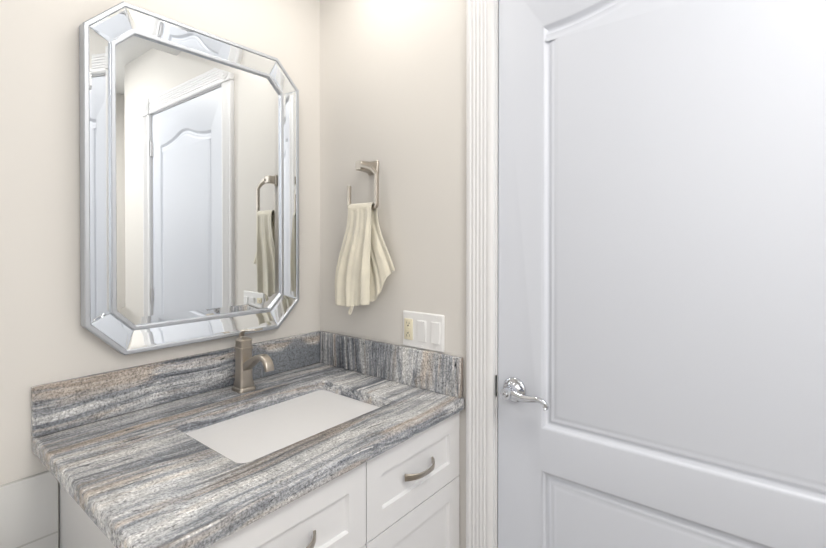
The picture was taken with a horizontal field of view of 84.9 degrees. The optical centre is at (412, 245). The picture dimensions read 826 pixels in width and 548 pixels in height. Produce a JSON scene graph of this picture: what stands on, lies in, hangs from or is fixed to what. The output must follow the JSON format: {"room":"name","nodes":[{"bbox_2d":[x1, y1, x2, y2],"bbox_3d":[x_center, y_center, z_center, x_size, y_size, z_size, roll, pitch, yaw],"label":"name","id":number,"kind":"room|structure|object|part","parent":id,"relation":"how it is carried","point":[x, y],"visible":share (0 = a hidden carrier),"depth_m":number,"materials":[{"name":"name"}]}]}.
{"room":"bathroom","nodes":[
{"label":"bathroom","id":0,"kind":"room"},
{"bbox_2d":[0,0,319,547],"bbox_3d":[-1.077,0.120,0.934,0.120,2.560,2.390,0,1,39],"label":"wall","id":1,"kind":"structure","parent":0,"point":[46,337],"depth_m":1.10,"materials":[{"name":"white paint"}]},
{"bbox_2d":[0,470,58,547],"bbox_3d":[-1.282,0.974,0.582,0.010,0.857,1.334,0,1,39],"label":"tile wainscot","id":2,"kind":"structure","parent":1,"relation":"attached to","point":[29,511],"depth_m":1.05,"materials":[{"name":"white tile"}]},
{"bbox_2d":[31,331,320,437],"bbox_3d":[-0.620,0.388,1.392,0.019,0.117,0.864,0,1,39],"label":"backsplash","id":3,"kind":"structure","parent":1,"relation":"attached to","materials":[{"name":"stone"}]},
{"bbox_2d":[79,1,298,354],"bbox_3d":[-0.621,-0.175,1.373,0.036,0.925,0.645,0,1,39],"label":"mirror","id":4,"kind":"object","parent":1,"relation":"attached to","point":[189,184],"visible":0.98,"depth_m":1.30,"materials":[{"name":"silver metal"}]},
{"bbox_2d":[320,0,465,547],"bbox_3d":[0.752,0.120,0.920,2.750,2.560,0.120,0,1,39],"label":"wall","id":5,"kind":"structure","parent":0,"point":[393,87],"depth_m":1.48,"materials":[{"name":"white paint"}]},
{"bbox_2d":[335,161,394,314],"bbox_3d":[-0.151,-0.028,1.504,0.241,0.520,0.099,0,1,39],"label":"towel ring","id":6,"kind":"object","parent":5,"relation":"attached to","point":[365,269],"visible":1,"depth_m":1.48,"materials":[{"name":"beige fabric"}]},
{"bbox_2d":[320,331,462,397],"bbox_3d":[-0.102,0.387,1.518,0.629,0.117,0.019,0,1,39],"label":"backsplash","id":7,"kind":"structure","parent":5,"relation":"attached to","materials":[{"name":"stone"}]},
{"bbox_2d":[403,310,444,352],"bbox_3d":[0.028,0.269,1.417,0.162,0.114,0.014,0,1,39],"label":"outlet","id":8,"kind":"object","parent":5,"relation":"attached to","point":[421,330],"visible":1,"depth_m":1.41,"materials":[{"name":"white plastic"}]},
{"bbox_2d":[466,0,498,547],"bbox_3d":[0.586,0.269,1.034,1.025,2.260,0.154,0,1,39],"label":"door frame","id":9,"kind":"structure","parent":5,"relation":"attached to","point":[480,230],"depth_m":1.27,"materials":[{"name":"white paint"}]},
{"bbox_2d":[498,0,825,547],"bbox_3d":[0.552,0.314,0.993,0.825,2.148,0.094,0,1,39],"label":"door","id":10,"kind":"structure","parent":5,"relation":"in","point":[662,282],"depth_m":1.01,"materials":[{"name":"white paint"}]},
{"bbox_3d":[0.290,0.393,1.182,0.147,0.067,0.058,0,1,39],"label":"lever handle","id":11,"kind":"part","parent":10,"relation":"part of","materials":[{"name":"silver metal"}]},
{"bbox_3d":[0.041,1.446,0.045,2.990,0.080,2.390,0,1,39],"label":"floor","id":12,"kind":"structure","parent":0,"visible":0},
{"bbox_2d":[31,328,464,547],"bbox_3d":[-0.367,0.823,1.192,0.668,1.150,0.864,0,1,39],"label":"bathroom vanity","id":13,"kind":"object","parent":12,"relation":"on","point":[320,439],"visible":1,"depth_m":1.10,"materials":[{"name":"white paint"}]},
{"bbox_2d":[232,328,273,392],"bbox_3d":[-0.477,0.347,1.357,0.170,0.199,0.054,0,1,39],"label":"faucet","id":14,"kind":"object","parent":13,"relation":"on","point":[244,361],"depth_m":1.37,"materials":[{"name":"silver metal"}]}
]}

